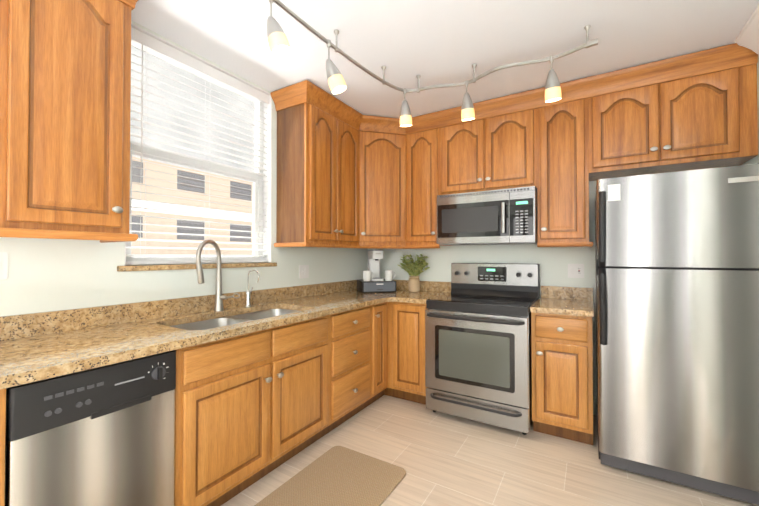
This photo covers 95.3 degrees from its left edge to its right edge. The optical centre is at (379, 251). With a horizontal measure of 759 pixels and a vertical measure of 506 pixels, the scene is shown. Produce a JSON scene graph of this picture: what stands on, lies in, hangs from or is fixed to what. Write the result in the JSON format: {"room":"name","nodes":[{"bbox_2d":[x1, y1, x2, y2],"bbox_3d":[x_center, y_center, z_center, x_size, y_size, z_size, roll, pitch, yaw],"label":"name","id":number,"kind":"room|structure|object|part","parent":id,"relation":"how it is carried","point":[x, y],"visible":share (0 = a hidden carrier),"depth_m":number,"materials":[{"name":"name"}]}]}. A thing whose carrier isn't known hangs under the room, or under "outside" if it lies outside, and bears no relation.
{"room":"kitchen","nodes":[
{"label":"kitchen","id":0,"kind":"room"},
{"bbox_2d":[0,20,367,315],"bbox_3d":[-1.710,0.009,1.444,0.160,2.555,6.140,0,-1,31],"label":"wall","id":1,"kind":"structure","parent":0,"point":[46,275],"depth_m":1.84,"materials":[{"name":"white paint"}]},
{"bbox_2d":[0,252,7,279],"bbox_3d":[-1.616,0.061,1.427,0.018,0.116,0.116,0,-1,31],"label":"switch plate","id":2,"kind":"object","parent":1,"relation":"attached to","point":[3,265],"visible":1,"depth_m":1.47,"materials":[{"name":"white plastic"}]},
{"bbox_2d":[0,0,138,242],"bbox_3d":[-1.381,-0.654,1.465,0.383,1.210,0.602,0,-1,31],"label":"upper cabinet","id":3,"kind":"object","parent":1,"relation":"attached to","point":[65,85],"visible":1,"depth_m":1.39,"materials":[{"name":"brown wood"}]},
{"bbox_2d":[0,280,356,339],"bbox_3d":[-0.898,0.338,2.598,0.020,0.100,2.992,0,-1,31],"label":"backsplash","id":4,"kind":"structure","parent":1,"relation":"attached to","point":[31,324],"depth_m":1.88,"materials":[{"name":"brown stone"}]},
{"bbox_2d":[117,262,276,271],"bbox_3d":[-1.134,0.097,2.298,0.118,0.030,1.070,0,-1,31],"label":"window sill","id":5,"kind":"structure","parent":1,"relation":"attached to","point":[168,267],"depth_m":2.11,"materials":[{"name":"stone"}]},
{"bbox_2d":[125,23,271,265],"bbox_3d":[-1.172,-0.581,2.329,0.149,1.325,1.000,0,-1,31],"label":"window","id":6,"kind":"structure","parent":1,"relation":"in","point":[267,166],"depth_m":2.46,"materials":[{"name":"white paint"}]},
{"bbox_2d":[126,27,269,264],"bbox_3d":[-1.144,-0.579,2.312,0.084,1.313,0.984,0,-1,31],"label":"window blind","id":7,"kind":"object","parent":6,"relation":"attached to","point":[142,39],"visible":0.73,"depth_m":2.21,"materials":[{"name":"white paint"}]},
{"bbox_2d":[299,265,308,278],"bbox_3d":[-0.653,0.175,3.011,0.018,0.116,0.116,0,-1,31],"label":"light switch","id":8,"kind":"object","parent":1,"relation":"attached to","point":[303,271],"visible":1,"depth_m":3.01,"materials":[{"name":"white plastic"}]},
{"bbox_2d":[274,91,361,246],"bbox_3d":[-0.497,-0.610,2.965,0.337,1.100,0.693,0,-1,31],"label":"upper cabinet","id":9,"kind":"object","parent":1,"relation":"attached to","point":[348,176],"depth_m":2.72,"materials":[{"name":"brown wood"}]},
{"bbox_2d":[385,270,395,280],"bbox_3d":[0.099,0.240,3.441,0.091,0.100,0.099,0,-1,31],"label":"mug","id":10,"kind":"object","parent":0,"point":[389,275],"visible":1,"depth_m":3.40,"materials":[{"name":"white ceramic"}]},
{"bbox_2d":[131,0,758,117],"bbox_3d":[-0.401,-1.320,0.572,3.320,0.080,6.300,0,-1,31],"label":"ceiling","id":11,"kind":"structure","parent":0,"point":[430,42],"depth_m":2.05,"materials":[{"name":"white paint"}]},
{"bbox_2d":[267,0,597,126],"bbox_3d":[0.140,-1.081,1.408,1.305,0.376,2.277,0,-1,31],"label":"track light","id":12,"kind":"object","parent":11,"relation":"attached to","point":[279,46],"visible":1,"depth_m":2.05,"materials":[{"name":"grey metal"}]},
{"bbox_2d":[734,5,758,55],"bbox_3d":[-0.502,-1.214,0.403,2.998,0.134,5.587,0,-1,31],"label":"wall","id":13,"kind":"structure","parent":11,"relation":"attached to","point":[747,36],"depth_m":1.96,"materials":[{"name":"white paint"}]},
{"bbox_2d":[368,180,596,414],"bbox_3d":[1.261,0.029,3.138,3.160,2.555,0.160,0,-1,31],"label":"wall","id":14,"kind":"structure","parent":0,"point":[553,262],"depth_m":3.04,"materials":[{"name":"white paint"}]},
{"bbox_2d":[358,115,409,242],"bbox_3d":[0.032,-0.662,3.231,0.330,1.150,0.330,0,-1,31],"label":"upper cabinet","id":15,"kind":"object","parent":14,"relation":"attached to","point":[383,138],"depth_m":3.22,"materials":[{"name":"brown wood"}]},
{"bbox_2d":[362,243,405,246],"bbox_3d":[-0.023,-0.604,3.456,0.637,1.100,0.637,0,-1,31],"label":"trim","id":16,"kind":"structure","parent":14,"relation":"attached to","point":[363,244],"depth_m":3.22,"materials":[{"name":"brown wood"}]},
{"bbox_2d":[406,119,451,246],"bbox_3d":[0.474,-0.606,3.329,0.345,1.100,0.337,0,-1,31],"label":"upper cabinet","id":17,"kind":"object","parent":14,"relation":"attached to","point":[423,140],"depth_m":3.18,"materials":[{"name":"brown wood"}]},
{"bbox_2d":[442,99,537,194],"bbox_3d":[0.963,-0.827,3.035,0.800,0.665,0.337,0,-1,31],"label":"upper cabinet","id":18,"kind":"object","parent":14,"relation":"attached to","point":[497,149],"depth_m":2.86,"materials":[{"name":"brown wood"}]},
{"bbox_2d":[436,186,536,244],"bbox_3d":[0.931,-0.278,2.975,0.792,0.429,0.443,0,-1,31],"label":"over-the-range microwave","id":19,"kind":"object","parent":18,"relation":"attached to","point":[501,217],"visible":0.98,"depth_m":2.79,"materials":[{"name":"grey metal"}]},
{"bbox_2d":[394,280,591,299],"bbox_3d":[0.792,0.347,3.310,2.130,0.100,0.020,0,-1,31],"label":"backsplash","id":20,"kind":"structure","parent":14,"relation":"attached to","point":[557,293],"depth_m":2.91,"materials":[{"name":"brown stone"}]},
{"bbox_2d":[536,87,589,246],"bbox_3d":[1.453,-0.613,2.735,0.345,1.100,0.337,0,-1,31],"label":"upper cabinet","id":21,"kind":"object","parent":14,"relation":"attached to","point":[564,123],"depth_m":2.58,"materials":[{"name":"brown wood"}]},
{"bbox_2d":[568,264,583,277],"bbox_3d":[1.605,0.158,2.827,0.116,0.116,0.010,0,-1,31],"label":"outlet plate","id":22,"kind":"object","parent":14,"relation":"attached to","point":[575,270],"visible":1,"depth_m":2.83,"materials":[{"name":"white plastic"}]},
{"bbox_2d":[590,51,757,180],"bbox_3d":[1.971,-0.869,2.424,0.867,0.595,0.337,0,-1,31],"label":"upper cabinet","id":23,"kind":"object","parent":14,"relation":"attached to","point":[703,115],"depth_m":2.26,"materials":[{"name":"brown wood"}]},
{"bbox_2d":[221,395,758,505],"bbox_3d":[-0.401,1.305,0.539,3.320,0.060,6.300,0,-1,31],"label":"floor","id":24,"kind":"structure","parent":0,"point":[442,459],"depth_m":2.07,"materials":[{"name":"tile"}]},
{"bbox_2d":[5,350,175,505],"bbox_3d":[-1.225,0.849,1.401,0.582,0.850,0.496,0,-1,31],"label":"dishwasher","id":25,"kind":"object","parent":24,"relation":"on","point":[102,436],"visible":0.94,"depth_m":1.24,"materials":[{"name":"grey metal"}]},
{"bbox_2d":[264,320,375,440],"bbox_3d":[-0.464,0.866,2.732,0.617,0.872,0.540,0,-1,31],"label":"base cabinet","id":26,"kind":"object","parent":24,"relation":"on","point":[269,380],"depth_m":2.31,"materials":[{"name":"brown wood"}]},
{"bbox_2d":[0,279,450,415],"bbox_3d":[-0.482,0.350,2.345,0.993,0.145,2.992,0,-1,31],"label":"countertop","id":27,"kind":"structure","parent":26,"relation":"on","point":[25,359],"depth_m":1.67,"materials":[{"name":"brown stone"}]},
{"bbox_2d":[196,239,239,310],"bbox_3d":[-1.033,0.153,2.157,0.171,0.458,0.252,0,-1,31],"label":"faucet","id":28,"kind":"object","parent":27,"relation":"on","point":[219,299],"visible":1,"depth_m":2.22,"materials":[{"name":"silver metal"}]},
{"bbox_2d":[244,269,259,306],"bbox_3d":[-0.894,0.256,2.430,0.101,0.260,0.076,0,-1,31],"label":"filter faucet","id":29,"kind":"object","parent":27,"relation":"on","point":[248,300],"visible":1,"depth_m":2.42,"materials":[{"name":"silver metal"}]},
{"bbox_2d":[363,271,373,280],"bbox_3d":[-0.115,0.239,3.381,0.086,0.100,0.103,0,-1,31],"label":"mug","id":30,"kind":"object","parent":27,"relation":"on","point":[366,275],"visible":1,"depth_m":3.34,"materials":[{"name":"white ceramic"}]},
{"bbox_2d":[368,250,383,280],"bbox_3d":[-0.041,0.138,3.519,0.116,0.306,0.266,0,-1,-14],"label":"coffee maker","id":31,"kind":"object","parent":27,"relation":"on","point":[375,257],"visible":0.88,"depth_m":3.53,"materials":[{"name":"white"}]},
{"bbox_3d":[-0.035,0.345,3.492,0.336,0.107,0.340,0,-1,-14],"label":"pod drawer","id":32,"kind":"part","parent":27,"relation":"part of","materials":[{"name":"silver metal"}]},
{"bbox_2d":[398,254,429,291],"bbox_3d":[0.344,0.210,3.441,0.316,0.375,0.259,0,-1,31],"label":"potted plant","id":33,"kind":"object","parent":27,"relation":"on","point":[415,268],"visible":1,"depth_m":3.40,"materials":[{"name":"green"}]},
{"bbox_2d":[254,446,405,505],"bbox_3d":[-0.461,1.280,1.500,0.540,0.013,1.560,0,-1,31],"label":"mat","id":34,"kind":"object","parent":24,"relation":"on","point":[338,476],"visible":0.98,"depth_m":1.91,"materials":[{"name":"beige fabric"}]},
{"bbox_2d":[329,412,361,434],"bbox_3d":[-0.253,1.299,2.626,0.018,0.003,0.400,0,-1,31],"label":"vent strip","id":35,"kind":"object","parent":24,"relation":"on","point":[343,424],"visible":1,"depth_m":2.61,"materials":[{"name":"beige"}]},
{"bbox_2d":[376,316,387,399],"bbox_3d":[-0.264,0.870,3.060,0.617,0.872,0.228,0,-1,31],"label":"base cabinet","id":36,"kind":"object","parent":24,"relation":"on","point":[381,325],"depth_m":2.95,"materials":[{"name":"brown wood"}]},
{"bbox_2d":[388,304,426,404],"bbox_3d":[0.389,0.872,3.199,0.396,0.872,0.617,0,-1,31],"label":"base cabinet","id":37,"kind":"object","parent":24,"relation":"on","point":[406,330],"depth_m":2.94,"materials":[{"name":"brown wood"}]},
{"bbox_2d":[425,263,539,434],"bbox_3d":[0.851,0.703,2.830,0.768,1.200,0.753,0,-1,31],"label":"stove","id":38,"kind":"object","parent":24,"relation":"on","point":[478,343],"visible":0.98,"depth_m":2.59,"materials":[{"name":"silver metal"}]},
{"bbox_2d":[531,312,593,444],"bbox_3d":[1.382,0.864,2.596,0.370,0.872,0.617,0,-1,31],"label":"base cabinet","id":39,"kind":"object","parent":24,"relation":"on","point":[561,346],"depth_m":2.34,"materials":[{"name":"brown wood"}]},
{"bbox_2d":[530,296,593,315],"bbox_3d":[1.378,0.407,2.588,0.379,0.037,0.645,0,-1,31],"label":"countertop","id":40,"kind":"structure","parent":39,"relation":"on","point":[545,304],"depth_m":2.39,"materials":[{"name":"brown stone"}]},
{"bbox_2d":[595,163,758,504],"bbox_3d":[1.818,0.423,2.149,0.804,1.743,0.854,0,-1,31],"label":"refrigerator","id":41,"kind":"object","parent":24,"relation":"on","point":[677,318],"visible":1,"depth_m":1.86,"materials":[{"name":"grey metal"}]},
{"bbox_2d":[742,56,758,164],"bbox_3d":[0.950,-0.012,-0.265,0.160,2.555,5.980,0,-1,31],"label":"wall","id":42,"kind":"structure","parent":0,"point":[754,160],"depth_m":2.08,"materials":[{"name":"white paint"}]},
{"label":"outside","id":43,"kind":"structure","parent":0,"visible":0},
{"bbox_2d":[130,46,254,256],"bbox_3d":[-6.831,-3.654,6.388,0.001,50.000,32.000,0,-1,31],"label":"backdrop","id":44,"kind":"structure","parent":43,"point":[182,187],"depth_m":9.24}
]}

